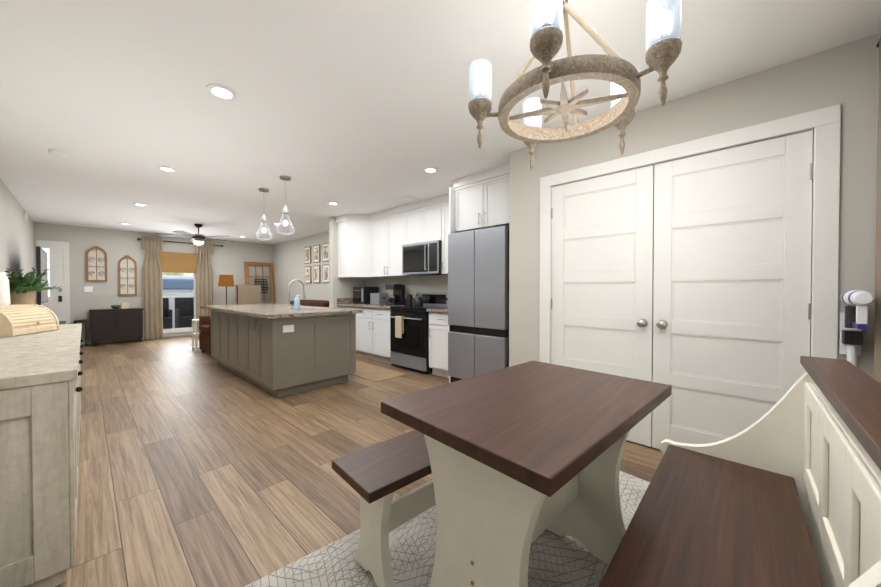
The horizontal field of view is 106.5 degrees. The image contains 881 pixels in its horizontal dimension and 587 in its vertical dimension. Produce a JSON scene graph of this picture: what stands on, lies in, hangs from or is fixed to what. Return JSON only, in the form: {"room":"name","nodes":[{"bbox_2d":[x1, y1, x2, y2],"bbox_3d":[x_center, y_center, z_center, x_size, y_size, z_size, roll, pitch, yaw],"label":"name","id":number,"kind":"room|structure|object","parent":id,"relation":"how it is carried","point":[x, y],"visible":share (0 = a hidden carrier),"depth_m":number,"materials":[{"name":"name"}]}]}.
{"room":"kitchen and living room","nodes":[
{"label":"kitchen and living room","id":0,"kind":"room"},
{"bbox_2d":[0,178,33,280],"bbox_3d":[-3.965,-0.110,2.705,10.760,2.440,0.100,1,1,43],"label":"wall","id":1,"kind":"structure","parent":0,"point":[16,242],"depth_m":4.56,"materials":[{"name":"paint"}]},
{"bbox_2d":[24,212,27,220],"bbox_3d":[-6.753,-1.256,5.363,0.120,0.130,0.028,1,1,43],"label":"sensor","id":2,"kind":"object","parent":1,"relation":"attached to","point":[25,216],"visible":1,"depth_m":5.33,"materials":[{"name":"white plastic"}]},
{"bbox_2d":[34,222,272,339],"bbox_3d":[-6.362,-0.171,7.962,0.100,2.440,4.560,1,1,43],"label":"wall","id":3,"kind":"structure","parent":0,"point":[227,258],"depth_m":7.18,"materials":[{"name":"paint"}]},
{"bbox_2d":[36,240,69,323],"bbox_3d":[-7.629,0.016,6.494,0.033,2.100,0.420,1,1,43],"label":"front door","id":4,"kind":"structure","parent":3,"relation":"in","point":[58,302],"depth_m":6.54,"materials":[{"name":"white paint"}]},
{"bbox_2d":[84,286,92,291],"bbox_3d":[-7.319,-0.088,6.846,0.009,0.120,0.120,1,1,43],"label":"light switch","id":5,"kind":"object","parent":3,"relation":"attached to","point":[88,288],"visible":1,"depth_m":6.84,"materials":[{"name":"white plastic"}]},
{"bbox_2d":[86,246,106,281],"bbox_3d":[-7.227,-0.624,6.918,0.034,0.750,0.310,1,1,43],"label":"decor","id":6,"kind":"object","parent":3,"relation":"attached to","point":[96,263],"visible":1,"depth_m":6.91,"materials":[{"name":"brown wood"}]},
{"bbox_2d":[80,338,148,344],"bbox_3d":[-7.037,1.013,7.164,0.011,0.090,1.290,1,1,43],"label":"baseboard","id":7,"kind":"structure","parent":3,"relation":"attached to","point":[108,341],"depth_m":7.07,"materials":[{"name":"white paint"}]},
{"bbox_2d":[118,255,136,295],"bbox_3d":[-6.908,-0.401,7.266,0.034,0.895,0.300,1,1,43],"label":"decor","id":8,"kind":"object","parent":3,"relation":"attached to","point":[127,275],"visible":0.98,"depth_m":7.26,"materials":[{"name":"brown wood"}]},
{"bbox_2d":[137,236,222,339],"bbox_3d":[-6.196,-0.124,7.945,0.163,2.315,1.650,1,1,43],"label":"curtain","id":9,"kind":"object","parent":3,"relation":"hanging from","point":[152,297],"visible":0.83,"depth_m":7.58,"materials":[{"name":"beige fabric"}]},
{"bbox_2d":[162,254,198,336],"bbox_3d":[-6.319,0.024,7.952,0.120,1.990,0.880,1,1,43],"label":"window","id":10,"kind":"structure","parent":3,"relation":"in","point":[176,332],"depth_m":7.99,"materials":[{"name":"white paint"}]},
{"bbox_2d":[158,251,197,272],"bbox_3d":[-6.282,-0.741,7.909,0.040,0.480,0.760,1,1,43],"label":"window blind","id":11,"kind":"object","parent":10,"relation":"attached to","point":[174,262],"visible":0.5,"depth_m":7.90,"materials":[{"name":"beige fabric"}]},
{"bbox_2d":[244,261,274,303],"bbox_3d":[-4.995,0.082,9.139,0.268,1.909,0.720,1,1,43],"label":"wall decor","id":12,"kind":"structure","parent":3,"relation":"in","point":[247,276],"depth_m":9.20,"materials":[{"name":"brown wood"}]},
{"bbox_2d":[329,216,366,307],"bbox_3d":[-1.717,-0.150,6.149,0.120,2.440,0.710,1,1,43],"label":"wall","id":13,"kind":"structure","parent":0,"point":[340,287],"depth_m":5.90,"materials":[{"name":"paint"}]},
{"bbox_2d":[337,298,352,301],"bbox_3d":[-1.646,0.130,6.122,0.021,0.100,0.611,1,1,43],"label":"backsplash","id":14,"kind":"structure","parent":13,"relation":"attached to","point":[338,299],"depth_m":6.00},
{"bbox_2d":[55,336,662,586],"bbox_3d":[-2.450,1.121,4.356,10.800,0.060,4.600,1,1,43],"label":"floor","id":15,"kind":"structure","parent":0,"point":[199,468],"depth_m":2.15,"materials":[{"name":"brown wood"}]},
{"bbox_2d":[0,323,83,586],"bbox_3d":[-2.579,0.704,1.945,2.600,0.830,0.641,1,1,43],"label":"sideboard","id":16,"kind":"object","parent":15,"relation":"on","point":[41,388],"visible":1,"depth_m":1.23,"materials":[{"name":"beige wood"}]},
{"bbox_2d":[0,272,10,305],"bbox_3d":[-3.260,0.062,2.409,0.140,0.440,0.140,1,1,43],"label":"vase","id":17,"kind":"object","parent":16,"relation":"on","point":[4,291],"visible":0.6,"depth_m":2.41,"materials":[{"name":"ceramic"}]},
{"bbox_2d":[0,304,58,336],"bbox_3d":[-2.999,0.183,2.311,0.287,0.200,0.400,0,1,-19],"label":"bread box","id":18,"kind":"object","parent":16,"relation":"on","point":[18,319],"visible":1,"depth_m":2.31,"materials":[{"name":"brown wood"}]},
{"bbox_2d":[5,267,60,303],"bbox_3d":[-3.385,0.029,2.655,0.442,0.499,0.436,1,1,43],"label":"plant pot","id":19,"kind":"object","parent":16,"relation":"on","point":[24,289],"visible":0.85,"depth_m":2.64,"materials":[{"name":"green plant"}]},
{"bbox_2d":[74,319,86,346],"bbox_3d":[-7.273,0.799,6.650,0.320,0.530,0.180,1,1,43],"label":"table","id":20,"kind":"object","parent":15,"relation":"on","point":[82,320],"visible":0.71,"depth_m":6.60,"materials":[{"name":"black wood"}]},
{"bbox_2d":[89,308,143,345],"bbox_3d":[-6.873,0.692,7.002,0.435,0.735,0.810,1,1,43],"label":"sideboard","id":21,"kind":"object","parent":15,"relation":"on","point":[113,324],"visible":1,"depth_m":6.85,"materials":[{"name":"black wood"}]},
{"bbox_2d":[111,303,128,308],"bbox_3d":[-6.854,0.262,7.037,0.145,0.124,0.274,1,1,43],"label":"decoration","id":22,"kind":"object","parent":21,"relation":"on","point":[125,305],"visible":1,"depth_m":7.03,"materials":[{"name":"green ceramic"}]},
{"bbox_2d":[192,319,198,351],"bbox_3d":[-4.502,0.777,6.184,0.300,0.585,0.220,1,1,43],"label":"shelf","id":23,"kind":"object","parent":15,"relation":"on","point":[196,346],"visible":0.4,"depth_m":6.03,"materials":[{"name":"white wood"}]},
{"bbox_2d":[199,315,210,354],"bbox_3d":[-3.744,0.652,5.971,0.900,0.840,0.920,1,1,43],"label":"recliner","id":24,"kind":"object","parent":15,"relation":"on","point":[205,334],"visible":0.27,"depth_m":5.71,"materials":[{"name":"brown leather"}]},
{"bbox_2d":[218,275,233,304],"bbox_3d":[-5.218,0.297,8.026,0.340,1.499,0.340,1,1,43],"label":"floor lamp","id":25,"kind":"object","parent":15,"relation":"on","point":[226,280],"visible":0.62,"depth_m":7.91,"materials":[{"name":"orange fabric"}]},
{"bbox_2d":[211,311,355,397],"bbox_3d":[-2.289,0.663,4.547,2.430,0.850,1.013,1,1,43],"label":"kitchen island","id":26,"kind":"object","parent":15,"relation":"on","point":[278,350],"depth_m":3.77,"materials":[{"name":"wood"}]},
{"bbox_2d":[204,303,362,318],"bbox_3d":[-2.362,0.217,4.618,2.780,0.040,1.120,1,1,43],"label":"island countertop","id":27,"kind":"structure","parent":26,"relation":"on","point":[258,311],"depth_m":3.98,"materials":[{"name":"beige stone"}]},
{"bbox_2d":[294,295,299,308],"bbox_3d":[-1.874,0.107,4.305,0.070,0.186,0.077,1,1,43],"label":"soap bottle","id":28,"kind":"object","parent":27,"relation":"on","point":[296,302],"visible":1,"depth_m":4.28,"materials":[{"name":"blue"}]},
{"bbox_2d":[290,300,328,306],"bbox_3d":[-3.010,0.608,7.175,2.100,0.900,0.945,1,1,43],"label":"sofa","id":29,"kind":"object","parent":15,"relation":"on","point":[320,303],"visible":0.12,"depth_m":7.05,"materials":[{"name":"brown leather"}]},
{"bbox_2d":[339,306,352,308],"bbox_3d":[-1.404,0.647,5.942,0.623,0.850,0.597,1,1,43],"label":"base cabinet","id":30,"kind":"object","parent":15,"relation":"on","point":[344,307],"depth_m":5.75,"materials":[{"name":"wood"}]},
{"bbox_2d":[353,306,390,363],"bbox_3d":[-0.898,0.653,5.474,0.988,0.850,0.597,1,1,43],"label":"base cabinet","id":31,"kind":"object","parent":15,"relation":"on","point":[373,331],"depth_m":5.24,"materials":[{"name":"wood"}]},
{"bbox_2d":[337,302,396,309],"bbox_3d":[-1.095,0.205,5.627,1.493,0.039,0.632,1,1,43],"label":"countertop","id":32,"kind":"structure","parent":31,"relation":"on","point":[367,306],"depth_m":5.30,"materials":[{"name":"beige stone"}]},
{"bbox_2d":[352,287,378,303],"bbox_3d":[-1.375,0.030,5.991,0.340,0.300,0.362,1,1,43],"label":"air fryer oven","id":33,"kind":"object","parent":32,"relation":"on","point":[361,295],"visible":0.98,"depth_m":5.86,"materials":[{"name":"plastic"}]},
{"bbox_2d":[370,293,387,303],"bbox_3d":[-1.061,0.087,5.702,0.275,0.193,0.180,1,1,43],"label":"toaster","id":34,"kind":"object","parent":32,"relation":"on","point":[378,298],"visible":1,"depth_m":5.63,"materials":[{"name":"silver metal"}]},
{"bbox_2d":[385,284,404,304],"bbox_3d":[-0.743,0.017,5.407,0.220,0.340,0.240,1,1,43],"label":"coffee maker","id":35,"kind":"object","parent":32,"relation":"on","point":[397,297],"visible":1,"depth_m":5.36,"materials":[{"name":"plastic"}]},
{"bbox_2d":[406,294,412,304],"bbox_3d":[-0.498,0.098,5.290,0.097,0.180,0.100,1,1,43],"label":"canister","id":36,"kind":"object","parent":32,"relation":"on","point":[409,299],"visible":1,"depth_m":5.25,"materials":[{"name":"plastic"}]},
{"bbox_2d":[351,361,406,381],"bbox_3d":[-1.152,1.082,4.735,1.450,0.007,0.520,1,1,43],"label":"kitchen mat","id":37,"kind":"object","parent":15,"relation":"on","point":[371,372],"visible":0.5,"depth_m":4.50,"materials":[{"name":"beige fabric"}]},
{"bbox_2d":[390,292,447,373],"bbox_3d":[-0.278,0.529,4.841,0.750,1.088,0.681,1,1,43],"label":"range","id":38,"kind":"object","parent":15,"relation":"on","point":[409,349],"visible":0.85,"depth_m":4.61,"materials":[{"name":"black metal"}]},
{"bbox_2d":[395,316,403,337],"bbox_3d":[-0.583,0.475,4.673,0.140,0.304,0.047,1,1,43],"label":"towel","id":39,"kind":"object","parent":38,"relation":"hanging from","point":[399,326],"visible":1,"depth_m":4.65,"materials":[{"name":"beige fabric"}]},
{"bbox_2d":[413,292,422,305],"bbox_3d":[-0.351,0.086,4.993,0.160,0.205,0.195,1,1,43],"label":"kettle","id":40,"kind":"object","parent":38,"relation":"on","point":[417,300],"visible":1,"depth_m":4.95,"materials":[{"name":"metal"}]},
{"bbox_2d":[426,310,448,377],"bbox_3d":[0.231,0.665,4.429,0.528,0.850,0.597,1,1,43],"label":"base cabinet","id":41,"kind":"object","parent":15,"relation":"on","point":[438,323],"depth_m":4.27,"materials":[{"name":"wood"}]},
{"bbox_2d":[429,307,447,313],"bbox_3d":[0.219,0.220,4.410,0.526,0.039,0.632,1,1,43],"label":"countertop","id":42,"kind":"structure","parent":41,"relation":"on","point":[435,310],"depth_m":4.25,"materials":[{"name":"beige stone"}]},
{"bbox_2d":[244,471,649,586],"bbox_3d":[0.347,1.123,1.159,2.350,0.008,1.550,-1,1,-40],"label":"rug","id":43,"kind":"object","parent":15,"relation":"on","point":[556,560],"depth_m":1.37,"materials":[{"name":"white fabric"}]},
{"bbox_2d":[332,430,435,586],"bbox_3d":[0.013,0.891,1.543,0.955,0.444,0.300,-1,1,-42],"label":"bench","id":44,"kind":"object","parent":43,"relation":"on","point":[375,477],"visible":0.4,"depth_m":1.29,"materials":[{"name":"brown wood"}]},
{"bbox_2d":[381,361,671,586],"bbox_3d":[0.358,0.741,1.220,0.955,0.751,0.627,-1,1,-43],"label":"dining table","id":45,"kind":"object","parent":43,"relation":"on","point":[523,456],"visible":0.98,"depth_m":1.02,"materials":[{"name":"brown wood"}]},
{"bbox_2d":[599,356,880,586],"bbox_3d":[0.860,0.681,0.949,0.560,0.878,1.179,1,1,43],"label":"bench","id":46,"kind":"object","parent":43,"relation":"on","point":[784,490],"visible":1,"depth_m":0.94,"materials":[{"name":"brown wood"}]},
{"bbox_2d":[448,225,508,382],"bbox_3d":[0.648,0.196,3.865,0.770,1.778,0.835,1,1,43],"label":"fridge","id":47,"kind":"object","parent":15,"relation":"on","point":[478,299],"visible":0.71,"depth_m":3.52,"materials":[{"name":"metal"}]},
{"bbox_3d":[-4.749,0.435,8.276,0.650,1.220,0.600,1,1,43],"label":"chair","id":48,"kind":"object","parent":15,"relation":"on","visible":0},
{"bbox_2d":[235,285,260,304],"bbox_3d":[-4.920,0.061,8.429,0.245,0.565,0.520,1,1,43],"label":"throw blanket","id":49,"kind":"object","parent":48,"relation":"on","point":[249,294],"visible":0.81,"depth_m":8.32,"materials":[{"name":"beige fabric"}]},
{"bbox_3d":[-5.820,0.771,4.805,1.340,0.630,0.434,1,1,43],"label":"tv stand","id":50,"kind":"object","parent":15,"relation":"on","visible":0},
{"bbox_2d":[36,246,47,304],"bbox_3d":[-5.808,-0.090,4.807,1.200,1.090,0.160,1,1,43],"label":"tv","id":51,"kind":"object","parent":50,"relation":"on","point":[41,266],"visible":0.52,"depth_m":4.51,"materials":[{"name":"plastic"}]},
{"bbox_2d":[273,231,447,303],"bbox_3d":[-1.772,-0.157,6.752,8.480,2.440,0.100,1,1,43],"label":"wall","id":52,"kind":"structure","parent":0,"point":[289,265],"depth_m":8.01,"materials":[{"name":"paint"}]},
{"bbox_2d":[305,266,310,282],"bbox_3d":[-3.225,-0.452,8.005,0.310,0.410,0.024,1,1,43],"label":"picture","id":53,"kind":"object","parent":52,"relation":"attached to","point":[307,274],"visible":1,"depth_m":7.97},
{"bbox_2d":[305,246,310,263],"bbox_3d":[-3.225,-0.932,8.000,0.310,0.410,0.024,1,1,43],"label":"picture","id":54,"kind":"object","parent":52,"relation":"attached to","point":[308,255],"visible":1,"depth_m":7.97},
{"bbox_2d":[313,265,319,282],"bbox_3d":[-2.895,-0.448,7.700,0.310,0.410,0.024,1,1,43],"label":"picture","id":55,"kind":"object","parent":52,"relation":"attached to","point":[316,274],"visible":1,"depth_m":7.68},
{"bbox_2d":[313,244,319,262],"bbox_3d":[-2.895,-0.928,7.694,0.310,0.410,0.024,1,1,43],"label":"picture","id":56,"kind":"object","parent":52,"relation":"attached to","point":[316,253],"visible":1,"depth_m":7.68},
{"bbox_2d":[322,243,328,261],"bbox_3d":[-2.565,-0.925,7.389,0.310,0.410,0.024,1,1,43],"label":"picture","id":57,"kind":"object","parent":52,"relation":"attached to","point":[325,246],"visible":0.86,"depth_m":7.39},
{"bbox_2d":[323,264,328,282],"bbox_3d":[-2.565,-0.445,7.394,0.310,0.410,0.024,1,1,43],"label":"picture","id":58,"kind":"object","parent":52,"relation":"attached to","point":[326,273],"visible":0.86,"depth_m":7.37},
{"bbox_2d":[336,214,371,277],"bbox_3d":[-1.394,-0.826,5.905,0.671,1.078,0.613,1,1,43],"label":"upper cabinet","id":59,"kind":"object","parent":52,"relation":"attached to","point":[354,230],"depth_m":5.71,"materials":[{"name":"white wood"}]},
{"bbox_2d":[368,210,399,277],"bbox_3d":[-0.933,-0.824,5.666,0.559,1.078,0.338,1,1,43],"label":"upper cabinet","id":60,"kind":"object","parent":52,"relation":"attached to","point":[379,219],"depth_m":5.53,"materials":[{"name":"white wood"}]},
{"bbox_2d":[388,205,403,275],"bbox_3d":[-0.603,-0.820,5.368,0.561,1.078,0.327,1,1,43],"label":"upper cabinet","id":61,"kind":"object","parent":52,"relation":"attached to","point":[395,215],"depth_m":5.26,"materials":[{"name":"white wood"}]},
{"bbox_2d":[404,201,419,243],"bbox_3d":[-0.278,-1.051,5.064,0.442,0.608,0.327,1,1,43],"label":"upper cabinet","id":62,"kind":"object","parent":52,"relation":"attached to","point":[409,240],"depth_m":4.98,"materials":[{"name":"white wood"}]},
{"bbox_2d":[400,240,439,275],"bbox_3d":[-0.181,-0.513,4.933,0.760,0.455,0.397,1,1,43],"label":"microwave","id":63,"kind":"object","parent":52,"relation":"attached to","point":[421,258],"depth_m":4.78,"materials":[{"name":"silver metal"}]},
{"bbox_2d":[420,197,435,239],"bbox_3d":[-0.038,-1.049,4.842,0.442,0.608,0.327,1,1,43],"label":"upper cabinet","id":64,"kind":"object","parent":52,"relation":"attached to","point":[427,207],"depth_m":4.75,"materials":[{"name":"white wood"}]},
{"bbox_2d":[436,192,455,274],"bbox_3d":[0.300,-0.810,4.532,0.595,1.078,0.327,1,1,43],"label":"upper cabinet","id":65,"kind":"object","parent":52,"relation":"attached to","point":[443,203],"depth_m":4.54,"materials":[{"name":"white wood"}]},
{"bbox_2d":[452,174,479,232],"bbox_3d":[0.579,-1.039,4.019,0.468,0.608,0.697,1,1,43],"label":"upper cabinet","id":66,"kind":"object","parent":52,"relation":"attached to","point":[464,188],"depth_m":3.82,"materials":[{"name":"white wood"}]},
{"bbox_2d":[476,164,508,228],"bbox_3d":[0.837,-1.036,3.780,0.468,0.608,0.697,1,1,43],"label":"upper cabinet","id":67,"kind":"object","parent":52,"relation":"attached to","point":[492,185],"depth_m":3.56,"materials":[{"name":"white wood"}]},
{"bbox_2d":[0,0,880,244],"bbox_3d":[-2.450,-1.374,4.327,10.800,0.050,4.600,1,1,43],"label":"ceiling","id":68,"kind":"structure","parent":0,"point":[355,106],"depth_m":2.13,"materials":[{"name":"paint"}]},
{"bbox_2d":[48,149,68,157],"bbox_3d":[-3.591,-1.313,3.095,0.130,0.038,0.130,1,1,43],"label":"smoke detector","id":69,"kind":"object","parent":68,"relation":"attached to","point":[58,153],"visible":1,"depth_m":3.07,"materials":[{"name":"white plastic"}]},
{"bbox_2d":[133,203,147,205],"bbox_3d":[-4.571,-1.350,5.010,0.170,0.010,0.170,1,1,43],"label":"recessed light","id":70,"kind":"object","parent":68,"relation":"in","point":[138,204],"visible":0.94,"depth_m":5.00,"materials":[{"name":"white"}]},
{"bbox_2d":[157,166,176,171],"bbox_3d":[-2.936,-1.333,3.537,0.170,0.010,0.170,1,1,43],"label":"recessed light","id":71,"kind":"object","parent":68,"relation":"in","point":[166,169],"visible":1,"depth_m":3.53,"materials":[{"name":"white"}]},
{"bbox_2d":[155,224,234,244],"bbox_3d":[-4.830,-1.164,6.575,1.273,0.418,1.302,1,1,43],"label":"ceiling fan","id":72,"kind":"object","parent":68,"relation":"hanging from","point":[197,239],"visible":1,"depth_m":6.45,"materials":[{"name":"brown metal"}]},
{"bbox_2d":[206,84,236,99],"bbox_3d":[-1.433,-1.317,2.159,0.170,0.010,0.170,1,1,43],"label":"recessed light","id":73,"kind":"object","parent":68,"relation":"in","point":[221,91],"visible":1,"depth_m":2.15,"materials":[{"name":"white"}]},
{"bbox_2d":[256,188,271,240],"bbox_3d":[-2.285,-1.017,4.260,0.196,0.658,0.196,1,1,43],"label":"pendant light","id":74,"kind":"object","parent":68,"relation":"hanging from","point":[263,219],"visible":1,"depth_m":4.25,"materials":[{"name":"clear glass"}]},
{"bbox_2d":[276,176,294,234],"bbox_3d":[-1.793,-1.012,3.805,0.196,0.658,0.196,1,1,43],"label":"pendant light","id":75,"kind":"object","parent":68,"relation":"hanging from","point":[285,209],"visible":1,"depth_m":3.79,"materials":[{"name":"clear glass"}]},
{"bbox_2d":[327,202,338,204],"bbox_3d":[-1.611,-1.349,4.954,0.170,0.010,0.170,1,1,43],"label":"recessed light","id":76,"kind":"object","parent":68,"relation":"in","point":[332,203],"visible":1,"depth_m":4.95,"materials":[{"name":"white"}]},
{"bbox_2d":[395,196,422,203],"bbox_3d":[-0.449,-1.345,4.737,0.300,0.014,0.280,1,1,43],"label":"ceiling vent","id":77,"kind":"object","parent":68,"relation":"in","point":[409,199],"visible":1,"depth_m":4.70,"materials":[{"name":"white metal"}]},
{"bbox_2d":[423,167,437,172],"bbox_3d":[-0.107,-1.333,3.562,0.170,0.010,0.170,1,1,43],"label":"recessed light","id":78,"kind":"object","parent":68,"relation":"in","point":[430,170],"visible":1,"depth_m":3.56,"materials":[{"name":"white"}]},
{"bbox_2d":[468,0,681,170],"bbox_3d":[0.527,-0.973,1.344,0.753,0.678,0.767,1,1,43],"label":"chandelier","id":79,"kind":"object","parent":68,"relation":"hanging from","point":[663,52],"visible":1,"depth_m":1.21,"materials":[{"name":"brown wood"}]},
{"bbox_2d":[509,33,880,378],"bbox_3d":[1.850,-0.110,2.745,2.280,2.440,1.060,1,1,43],"label":"wall","id":80,"kind":"structure","parent":0,"point":[845,76],"depth_m":1.97,"materials":[{"name":"paint"}]},
{"bbox_2d":[551,165,653,446],"bbox_3d":[1.222,0.091,2.593,0.755,2.016,0.111,1,1,43],"label":"closet door","id":81,"kind":"structure","parent":80,"relation":"in","point":[602,269],"depth_m":2.56,"materials":[{"name":"white paint"}]},
{"bbox_2d":[539,104,840,363],"bbox_3d":[1.522,0.052,2.356,1.694,2.125,0.079,1,1,43],"label":"door frame","id":82,"kind":"structure","parent":80,"relation":"attached to","point":[824,124],"depth_m":1.81,"materials":[{"name":"white paint"}]},
{"bbox_2d":[652,130,812,448],"bbox_3d":[1.780,0.098,2.076,0.755,2.016,0.111,1,1,43],"label":"closet door","id":83,"kind":"structure","parent":80,"relation":"in","point":[732,308],"depth_m":2.07,"materials":[{"name":"white paint"}]},
{"bbox_2d":[839,289,874,366],"bbox_3d":[2.052,0.550,1.657,0.135,1.142,0.270,1,1,43],"label":"vacuum","id":84,"kind":"object","parent":80,"relation":"attached to","point":[853,319],"visible":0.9,"depth_m":1.65,"materials":[{"name":"plastic"}]},
{"label":"outside","id":85,"kind":"structure","parent":0,"visible":0},
{"bbox_3d":[-9.033,1.063,10.994,7.880,0.060,16.000,1,1,43],"label":"ground","id":86,"kind":"structure","parent":85,"visible":0},
{"bbox_2d":[162,275,193,295],"bbox_3d":[-9.458,0.196,11.651,1.750,1.620,4.400,1,1,43],"label":"car","id":87,"kind":"object","parent":86,"relation":"on","point":[175,284],"depth_m":11.12,"materials":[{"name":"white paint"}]},
{"bbox_2d":[163,296,193,328],"bbox_3d":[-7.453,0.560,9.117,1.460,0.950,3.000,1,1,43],"label":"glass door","id":88,"kind":"structure","parent":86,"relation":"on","point":[177,309],"depth_m":8.97,"materials":[{"name":"glass"}]},
{"bbox_3d":[1.461,-0.087,0.721,0.100,2.440,4.560,1,1,43],"label":"wall","id":89,"kind":"structure","parent":0,"visible":0},
{"bbox_2d":[874,38,880,383],"bbox_3d":[1.802,-0.076,1.230,0.035,2.366,1.210,1,1,43],"label":"curtain","id":90,"kind":"object","parent":89,"relation":"hanging from","point":[877,356],"visible":0.54,"depth_m":1.60,"materials":[{"name":"brown fabric"}]},
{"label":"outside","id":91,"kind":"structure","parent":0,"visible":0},
{"bbox_2d":[162,272,193,275],"bbox_3d":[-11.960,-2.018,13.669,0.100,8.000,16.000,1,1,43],"label":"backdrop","id":92,"kind":"structure","parent":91,"point":[177,274],"depth_m":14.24,"materials":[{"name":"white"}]}
]}

